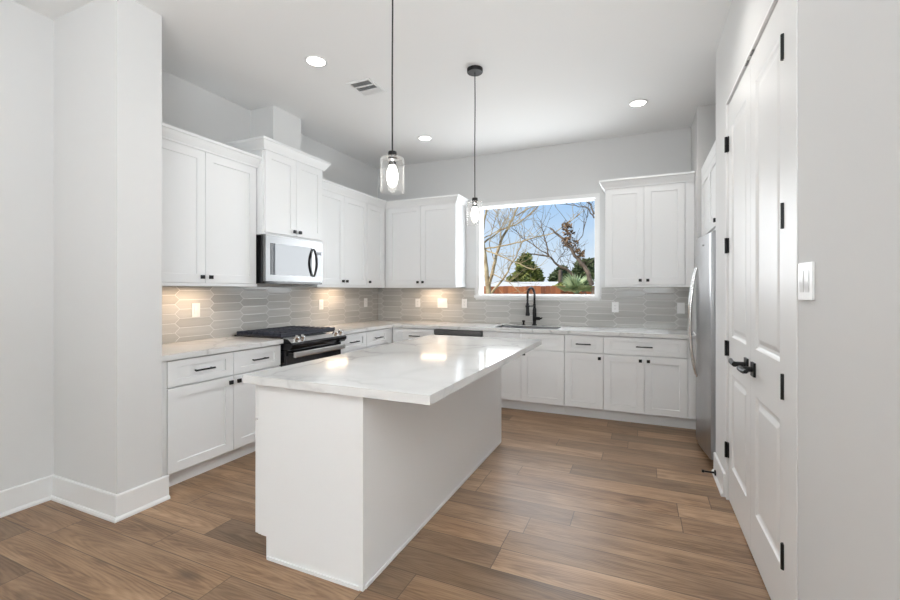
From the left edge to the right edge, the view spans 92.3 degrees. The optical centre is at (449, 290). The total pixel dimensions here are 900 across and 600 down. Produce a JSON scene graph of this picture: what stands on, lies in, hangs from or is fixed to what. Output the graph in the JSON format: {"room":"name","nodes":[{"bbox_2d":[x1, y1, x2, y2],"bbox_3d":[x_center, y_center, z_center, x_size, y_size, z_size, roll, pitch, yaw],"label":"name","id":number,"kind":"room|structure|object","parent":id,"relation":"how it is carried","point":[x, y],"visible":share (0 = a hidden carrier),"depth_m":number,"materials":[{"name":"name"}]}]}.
{"room":"kitchen","nodes":[
{"label":"kitchen","id":0,"kind":"room"},
{"bbox_2d":[54,0,161,493],"bbox_3d":[-2.197,-0.203,2.772,0.680,3.085,0.257,0,0,24],"label":"wall","id":1,"kind":"structure","parent":0,"point":[108,53],"depth_m":2.64,"materials":[{"name":"paint"}]},
{"bbox_2d":[0,0,377,490],"bbox_3d":[-3.070,-0.203,1.822,0.150,3.085,10.050,0,0,24],"label":"wall","id":2,"kind":"structure","parent":0,"point":[26,35],"depth_m":2.69,"materials":[{"name":"paint"}]},
{"bbox_2d":[0,474,169,522],"bbox_3d":[-3.394,1.264,0.031,0.706,0.150,6.312,0,0,24],"label":"baseboard","id":3,"kind":"structure","parent":2,"relation":"attached to","point":[97,502],"depth_m":2.63,"materials":[{"name":"paint"}]},
{"bbox_2d":[162,122,261,286],"bbox_3d":[-2.062,-0.606,3.429,0.391,1.147,1.053,0,0,24],"label":"upper cabinet","id":4,"kind":"object","parent":2,"relation":"attached to","point":[209,186],"visible":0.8,"depth_m":3.41,"materials":[{"name":"paint"}]},
{"bbox_2d":[162,286,377,343],"bbox_3d":[-1.745,0.197,4.625,0.008,0.454,3.497,0,0,24],"label":"backsplash","id":5,"kind":"structure","parent":2,"relation":"attached to","point":[224,311],"depth_m":4.22,"materials":[{"name":"tile"}]},
{"bbox_2d":[192,303,199,316],"bbox_3d":[-2.157,0.169,3.671,0.010,0.118,0.072,0,0,24],"label":"light switch","id":6,"kind":"object","parent":5,"relation":"attached to","point":[195,306],"visible":1,"depth_m":3.67,"materials":[{"name":"white plastic"}]},
{"bbox_2d":[319,299,322,309],"bbox_3d":[-1.522,0.169,5.108,0.008,0.118,0.072,0,0,24],"label":"wall outlet","id":7,"kind":"object","parent":5,"relation":"attached to","point":[321,300],"visible":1,"depth_m":5.10,"materials":[{"name":"white plastic"}]},
{"bbox_2d":[225,136,330,242],"bbox_3d":[-1.652,-0.920,4.253,0.474,0.843,0.892,0,0,24],"label":"upper cabinet","id":8,"kind":"object","parent":2,"relation":"attached to","point":[288,178],"visible":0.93,"depth_m":4.07,"materials":[{"name":"paint"}]},
{"bbox_2d":[256,234,322,284],"bbox_3d":[-1.643,-0.278,4.250,0.467,0.434,0.752,0,0,24],"label":"microwave","id":9,"kind":"object","parent":8,"relation":"attached to","point":[279,260],"visible":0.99,"depth_m":4.08,"materials":[{"name":"silver metal"}]},
{"bbox_2d":[293,179,370,287],"bbox_3d":[-1.348,-0.606,5.044,0.391,1.147,0.906,0,0,24],"label":"upper cabinet","id":10,"kind":"object","parent":2,"relation":"attached to","point":[344,209],"visible":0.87,"depth_m":4.97,"materials":[{"name":"paint"}]},
{"bbox_2d":[367,196,385,287],"bbox_3d":[-1.080,-0.606,5.651,0.391,1.147,0.417,0,0,24],"label":"upper cabinet","id":11,"kind":"object","parent":2,"relation":"attached to","point":[376,207],"visible":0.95,"depth_m":5.59,"materials":[{"name":"paint"}]},
{"bbox_2d":[250,105,300,150],"bbox_3d":[-1.728,-1.504,4.304,0.298,0.485,0.365,0,0,24],"label":"wall","id":12,"kind":"structure","parent":0,"point":[273,122],"depth_m":4.17,"materials":[{"name":"paint"}]},
{"bbox_2d":[12,0,731,168],"bbox_3d":[0.163,-1.821,0.393,7.220,0.150,10.050,0,0,24],"label":"ceiling","id":13,"kind":"structure","parent":0,"point":[556,72],"depth_m":3.36,"materials":[{"name":"paint"}]},
{"bbox_2d":[304,55,327,66],"bbox_3d":[-1.020,-1.743,3.294,0.176,0.006,0.176,0,0,24],"label":"recessed light","id":14,"kind":"object","parent":13,"relation":"in","point":[312,60],"visible":1,"depth_m":3.29,"materials":[{"name":"paint"}]},
{"bbox_2d":[346,78,385,96],"bbox_3d":[-0.718,-1.741,3.718,0.232,0.008,0.268,0,0,24],"label":"ceiling vent","id":15,"kind":"object","parent":13,"relation":"in","point":[366,87],"visible":1,"depth_m":3.71,"materials":[{"name":"metal"}]},
{"bbox_2d":[387,0,397,186],"bbox_3d":[-0.303,-1.130,2.273,0.126,1.232,0.126,0,0,24],"label":"pendant light","id":16,"kind":"object","parent":13,"relation":"hanging from","point":[392,173],"visible":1,"depth_m":2.26,"materials":[{"name":"white glass"}]},
{"bbox_2d":[388,150,396,165],"bbox_3d":[-0.303,-0.694,2.273,0.046,0.074,0.046,0,0,24],"label":"socket","id":17,"kind":"object","parent":16,"relation":"attached to","point":[392,155],"depth_m":2.25,"materials":[{"name":"silver metal"}]},
{"bbox_2d":[417,135,432,140],"bbox_3d":[-0.287,-1.743,4.960,0.176,0.006,0.176,0,0,24],"label":"recessed light","id":18,"kind":"object","parent":13,"relation":"in","point":[423,137],"visible":1,"depth_m":4.96,"materials":[{"name":"paint"}]},
{"bbox_2d":[467,65,482,224],"bbox_3d":[0.197,-1.130,3.412,0.126,1.232,0.126,0,0,24],"label":"pendant light","id":19,"kind":"object","parent":13,"relation":"hanging from","point":[473,70],"visible":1,"depth_m":3.40,"materials":[{"name":"black metal"}]},
{"bbox_2d":[472,197,477,206],"bbox_3d":[0.197,-0.694,3.412,0.046,0.074,0.046,0,0,24],"label":"socket","id":20,"kind":"object","parent":19,"relation":"attached to","point":[474,200],"depth_m":3.39,"materials":[{"name":"silver metal"}]},
{"bbox_2d":[628,99,647,106],"bbox_3d":[1.753,-1.743,4.032,0.176,0.006,0.176,0,0,24],"label":"recessed light","id":21,"kind":"object","parent":13,"relation":"in","point":[639,102],"visible":1,"depth_m":4.03,"materials":[{"name":"paint"}]},
{"bbox_2d":[0,407,770,599],"bbox_3d":[0.163,1.399,0.393,7.220,0.120,10.050,0,0,24],"label":"floor","id":22,"kind":"structure","parent":0,"point":[565,507],"depth_m":2.34,"materials":[{"name":"brown wood"}]},
{"bbox_2d":[162,344,280,486],"bbox_3d":[-1.944,0.901,3.382,0.645,0.875,1.063,0,0,24],"label":"base cabinet","id":23,"kind":"object","parent":22,"relation":"on","point":[208,410],"visible":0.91,"depth_m":3.14,"materials":[{"name":"paint"}]},
{"bbox_2d":[162,336,283,361],"bbox_3d":[-1.950,0.444,3.389,0.632,0.038,1.070,0,0,24],"label":"countertop","id":24,"kind":"structure","parent":23,"relation":"on","point":[185,349],"depth_m":3.32,"materials":[{"name":"white stone"}]},
{"bbox_2d":[234,325,346,366],"bbox_3d":[-1.522,0.859,4.200,0.709,0.958,0.752,0,0,24],"label":"gas range","id":25,"kind":"object","parent":22,"relation":"on","point":[301,343],"visible":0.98,"depth_m":4.00,"materials":[{"name":"black metal"}]},
{"bbox_2d":[234,330,333,338],"bbox_3d":[-1.580,0.423,4.226,0.581,0.020,0.748,0,0,24],"label":"cooktop","id":26,"kind":"object","parent":25,"relation":"in","point":[241,334],"depth_m":3.95,"materials":[{"name":"black metal"}]},
{"bbox_2d":[340,327,391,353],"bbox_3d":[-1.201,0.901,5.062,0.645,0.875,1.064,0,0,24],"label":"base cabinet","id":27,"kind":"object","parent":22,"relation":"on","point":[357,341],"visible":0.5,"depth_m":4.93,"materials":[{"name":"paint"}]},
{"bbox_2d":[317,320,695,338],"bbox_3d":[0.432,0.444,4.663,3.957,0.038,1.668,0,0,24],"label":"countertop","id":28,"kind":"structure","parent":27,"relation":"on","point":[347,328],"depth_m":4.83,"materials":[{"name":"white stone"}]},
{"bbox_2d":[497,325,560,329],"bbox_3d":[0.898,0.550,4.999,0.724,0.238,0.394,0,0,24],"label":"sink","id":29,"kind":"object","parent":28,"relation":"in","point":[501,326],"visible":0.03,"depth_m":5.18,"materials":[{"name":"silver metal"}]},
{"bbox_2d":[525,287,542,325],"bbox_3d":[0.999,0.192,5.137,0.135,0.466,0.231,0,0,38],"label":"kitchen faucet","id":30,"kind":"object","parent":28,"relation":"on","point":[527,305],"visible":1,"depth_m":5.18,"materials":[{"name":"black metal"}]},
{"bbox_2d":[255,367,500,591],"bbox_3d":[-0.283,0.901,3.005,0.698,0.873,2.080,0,0,24],"label":"kitchen island","id":31,"kind":"object","parent":22,"relation":"on","point":[344,483],"visible":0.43,"depth_m":2.10,"materials":[{"name":"paint"}]},
{"bbox_2d":[243,335,541,404],"bbox_3d":[-0.126,0.444,2.933,1.045,0.040,2.141,0,0,24],"label":"island countertop","id":32,"kind":"structure","parent":31,"relation":"on","point":[425,370],"depth_m":2.31,"materials":[{"name":"white stone"}]},
{"bbox_2d":[393,327,433,342],"bbox_3d":[-0.345,0.901,5.572,0.580,0.875,0.632,0,0,24],"label":"base cabinet","id":33,"kind":"object","parent":22,"relation":"on","point":[399,333],"visible":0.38,"depth_m":5.34,"materials":[{"name":"paint"}]},
{"bbox_2d":[434,329,482,336],"bbox_3d":[0.202,0.904,5.332,0.605,0.867,0.587,0,0,24],"label":"dishwasher","id":34,"kind":"object","parent":22,"relation":"on","point":[473,333],"visible":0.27,"depth_m":5.06,"materials":[{"name":"grey metal"}]},
{"bbox_2d":[483,331,565,414],"bbox_3d":[0.906,0.901,5.024,0.918,0.875,0.622,0,0,24],"label":"base cabinet","id":35,"kind":"object","parent":22,"relation":"on","point":[534,380],"visible":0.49,"depth_m":4.71,"materials":[{"name":"paint"}]},
{"bbox_2d":[565,334,603,418],"bbox_3d":[1.503,0.901,4.755,0.389,0.875,0.632,0,0,24],"label":"base cabinet","id":36,"kind":"object","parent":22,"relation":"on","point":[584,354],"visible":0.97,"depth_m":4.51,"materials":[{"name":"paint"}]},
{"bbox_2d":[604,336,695,428],"bbox_3d":[2.065,0.901,4.506,0.838,0.875,0.632,0,0,24],"label":"base cabinet","id":37,"kind":"object","parent":22,"relation":"on","point":[648,380],"visible":0.93,"depth_m":4.26,"materials":[{"name":"paint"}]},
{"bbox_2d":[687,230,715,459],"bbox_3d":[2.437,0.443,3.531,0.870,1.792,0.866,0,0,24],"label":"refrigerator","id":38,"kind":"object","parent":22,"relation":"on","point":[704,273],"visible":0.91,"depth_m":3.39,"materials":[{"name":"grey metal"}]},
{"bbox_2d":[378,127,690,342],"bbox_3d":[1.216,-0.203,5.311,4.870,3.085,0.150,0,0,24],"label":"wall","id":39,"kind":"structure","parent":0,"point":[577,168],"depth_m":5.26,"materials":[{"name":"paint"}]},
{"bbox_2d":[385,194,469,287],"bbox_3d":[-0.316,-0.606,5.692,1.084,1.147,0.387,0,0,24],"label":"upper cabinet","id":40,"kind":"object","parent":39,"relation":"attached to","point":[425,237],"visible":1,"depth_m":5.55,"materials":[{"name":"paint"}]},
{"bbox_2d":[378,287,689,329],"bbox_3d":[0.771,0.197,5.421,3.948,0.454,0.008,0,0,24],"label":"backsplash","id":41,"kind":"structure","parent":39,"relation":"attached to","point":[639,307],"depth_m":5.21,"materials":[{"name":"tile"}]},
{"bbox_2d":[415,298,419,306],"bbox_3d":[-0.444,0.173,5.949,0.072,0.118,0.008,0,0,24],"label":"wall outlet","id":42,"kind":"object","parent":41,"relation":"attached to","point":[417,300],"visible":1,"depth_m":5.95,"materials":[{"name":"white plastic"}]},
{"bbox_2d":[438,298,446,307],"bbox_3d":[-0.101,0.173,5.797,0.142,0.126,0.010,0,0,24],"label":"light switch","id":43,"kind":"object","parent":41,"relation":"attached to","point":[442,302],"visible":1,"depth_m":5.79,"materials":[{"name":"white plastic"}]},
{"bbox_2d":[462,299,466,307],"bbox_3d":[0.189,0.173,5.669,0.072,0.118,0.008,0,0,24],"label":"wall outlet","id":44,"kind":"object","parent":41,"relation":"attached to","point":[464,301],"visible":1,"depth_m":5.67,"materials":[{"name":"white plastic"}]},
{"bbox_2d":[612,302,618,311],"bbox_3d":[1.881,0.193,4.921,0.072,0.118,0.008,0,0,24],"label":"wall outlet","id":45,"kind":"object","parent":41,"relation":"attached to","point":[615,305],"visible":1,"depth_m":4.92,"materials":[{"name":"white plastic"}]},
{"bbox_2d":[677,303,684,313],"bbox_3d":[2.486,0.193,4.653,0.072,0.118,0.010,0,0,24],"label":"light switch","id":46,"kind":"object","parent":41,"relation":"attached to","point":[680,306],"visible":1,"depth_m":4.65,"materials":[{"name":"white plastic"}]},
{"bbox_2d":[474,193,600,300],"bbox_3d":[1.058,-0.500,5.359,1.550,1.246,0.190,0,0,24],"label":"window","id":47,"kind":"structure","parent":39,"relation":"in","point":[480,295],"depth_m":5.31,"materials":[{"name":"paint"}]},
{"bbox_2d":[599,171,694,286],"bbox_3d":[2.087,-0.606,4.630,0.900,1.147,0.387,0,0,24],"label":"upper cabinet","id":48,"kind":"object","parent":39,"relation":"attached to","point":[649,219],"visible":0.98,"depth_m":4.49,"materials":[{"name":"paint"}]},
{"bbox_2d":[691,104,715,333],"bbox_3d":[2.882,-0.203,4.184,0.912,3.085,0.564,0,0,24],"label":"wall","id":49,"kind":"structure","parent":0,"point":[703,128],"depth_m":4.11,"materials":[{"name":"paint"}]},
{"bbox_2d":[701,140,715,235],"bbox_3d":[2.483,-0.810,3.499,0.727,0.674,0.998,0,0,24],"label":"upper cabinet","id":50,"kind":"object","parent":49,"relation":"attached to","point":[708,170],"visible":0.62,"depth_m":3.63,"materials":[{"name":"paint"}]},
{"bbox_2d":[716,0,899,599],"bbox_3d":[1.445,-0.203,1.859,0.140,3.085,2.810,0,0,24],"label":"wall","id":51,"kind":"structure","parent":0,"point":[849,50],"depth_m":1.18,"materials":[{"name":"paint"}]},
{"bbox_2d":[701,469,715,475],"bbox_3d":[1.847,1.297,3.087,0.086,0.039,0.040,0,0,24],"label":"door stop","id":52,"kind":"object","parent":51,"relation":"attached to","point":[702,470],"visible":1,"depth_m":3.08,"materials":[{"name":"black metal"}]},
{"bbox_2d":[712,452,725,496],"bbox_3d":[1.853,1.264,2.988,0.026,0.150,0.416,0,0,24],"label":"baseboard","id":53,"kind":"structure","parent":51,"relation":"attached to","point":[720,478],"depth_m":2.93,"materials":[{"name":"paint"}]},
{"bbox_2d":[724,59,750,550],"bbox_3d":[1.639,0.075,2.491,0.108,2.508,0.613,0,0,24],"label":"door","id":54,"kind":"structure","parent":51,"relation":"in","point":[738,142],"depth_m":2.44,"materials":[{"name":"paint"}]},
{"bbox_2d":[737,0,783,599],"bbox_3d":[1.389,0.075,1.926,0.108,2.508,0.613,0,0,24],"label":"door","id":55,"kind":"structure","parent":51,"relation":"in","point":[766,369],"depth_m":1.92,"materials":[{"name":"paint"}]},
{"bbox_2d":[726,0,797,599],"bbox_3d":[1.523,0.024,2.128,0.073,2.629,1.386,0,0,24],"label":"door frame","id":56,"kind":"structure","parent":51,"relation":"attached to","point":[791,6],"depth_m":1.58,"materials":[{"name":"paint"}]},
{"bbox_2d":[798,262,814,299],"bbox_3d":[1.170,-0.029,1.423,0.010,0.122,0.132,0,0,24],"label":"light switch","id":57,"kind":"object","parent":51,"relation":"attached to","point":[806,271],"visible":1,"depth_m":1.40,"materials":[{"name":"white plastic"}]},
{"label":"outside","id":58,"kind":"structure","parent":0,"visible":0},
{"bbox_3d":[17.280,1.839,39.080,80.000,0.200,74.540,0,0,24],"label":"lawn","id":59,"kind":"structure","parent":58,"visible":0},
{"bbox_2d":[484,282,557,290],"bbox_3d":[3.137,0.689,18.841,5.500,2.100,3.700,0,0,24],"label":"house","id":60,"kind":"structure","parent":59,"relation":"on","point":[545,284],"depth_m":17.90,"materials":[{"name":"white"}]},
{"bbox_2d":[506,252,545,281],"bbox_3d":[4.245,-0.208,24.376,2.348,4.008,1.254,0,0,24],"label":"evergreen tree","id":61,"kind":"object","parent":59,"relation":"on","point":[537,274],"visible":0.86,"depth_m":24.06,"materials":[{"name":"green plant"}]},
{"bbox_2d":[484,201,592,293],"bbox_3d":[1.729,-0.625,9.752,2.757,4.832,2.318,0,0,15],"label":"bare tree","id":62,"kind":"object","parent":59,"relation":"on","point":[488,279],"visible":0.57,"depth_m":10.04,"materials":[{"name":"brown plant"}]},
{"bbox_2d":[484,286,593,293],"bbox_3d":[2.537,0.788,13.116,12.032,1.842,0.067,0,0,24],"label":"wooden fence","id":63,"kind":"object","parent":59,"relation":"on","point":[504,289],"visible":0.04,"depth_m":13.11,"materials":[{"name":"brown wood"}]},
{"bbox_2d":[501,208,585,293],"bbox_3d":[2.659,-0.709,12.023,2.268,4.999,1.859,0,0,24],"label":"bare tree","id":64,"kind":"object","parent":59,"relation":"on","point":[541,227],"visible":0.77,"depth_m":12.20,"materials":[{"name":"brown plant"}]},
{"bbox_2d":[547,264,568,281],"bbox_3d":[6.017,0.185,23.569,1.459,3.221,1.007,0,0,24],"label":"evergreen tree","id":65,"kind":"object","parent":59,"relation":"on","point":[553,277],"visible":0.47,"depth_m":23.46,"materials":[{"name":"green plant"}]},
{"bbox_2d":[552,270,564,285],"bbox_3d":[3.532,0.565,13.973,0.574,2.460,0.517,0,0,24],"label":"trunk","id":66,"kind":"object","parent":59,"relation":"on","point":[560,274],"visible":0.1,"depth_m":13.93,"materials":[{"name":"brown plant"}]},
{"bbox_2d":[537,201,594,293],"bbox_3d":[2.100,-0.100,7.326,1.373,3.780,0.799,0,0,8],"label":"bare tree","id":67,"kind":"object","parent":59,"relation":"on","point":[566,240],"visible":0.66,"depth_m":7.30,"materials":[{"name":"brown plant"}]},
{"bbox_2d":[555,273,594,293],"bbox_3d":[2.948,0.680,10.077,0.972,2.217,1.038,0,0,24],"label":"fan palm","id":68,"kind":"object","parent":59,"relation":"on","point":[572,283],"visible":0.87,"depth_m":9.91,"materials":[{"name":"green plant"}]},
{"bbox_2d":[568,257,594,285],"bbox_3d":[6.850,0.047,22.158,1.696,3.496,1.226,0,0,24],"label":"evergreen tree","id":69,"kind":"object","parent":59,"relation":"on","point":[578,270],"visible":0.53,"depth_m":21.83,"materials":[{"name":"green plant"}]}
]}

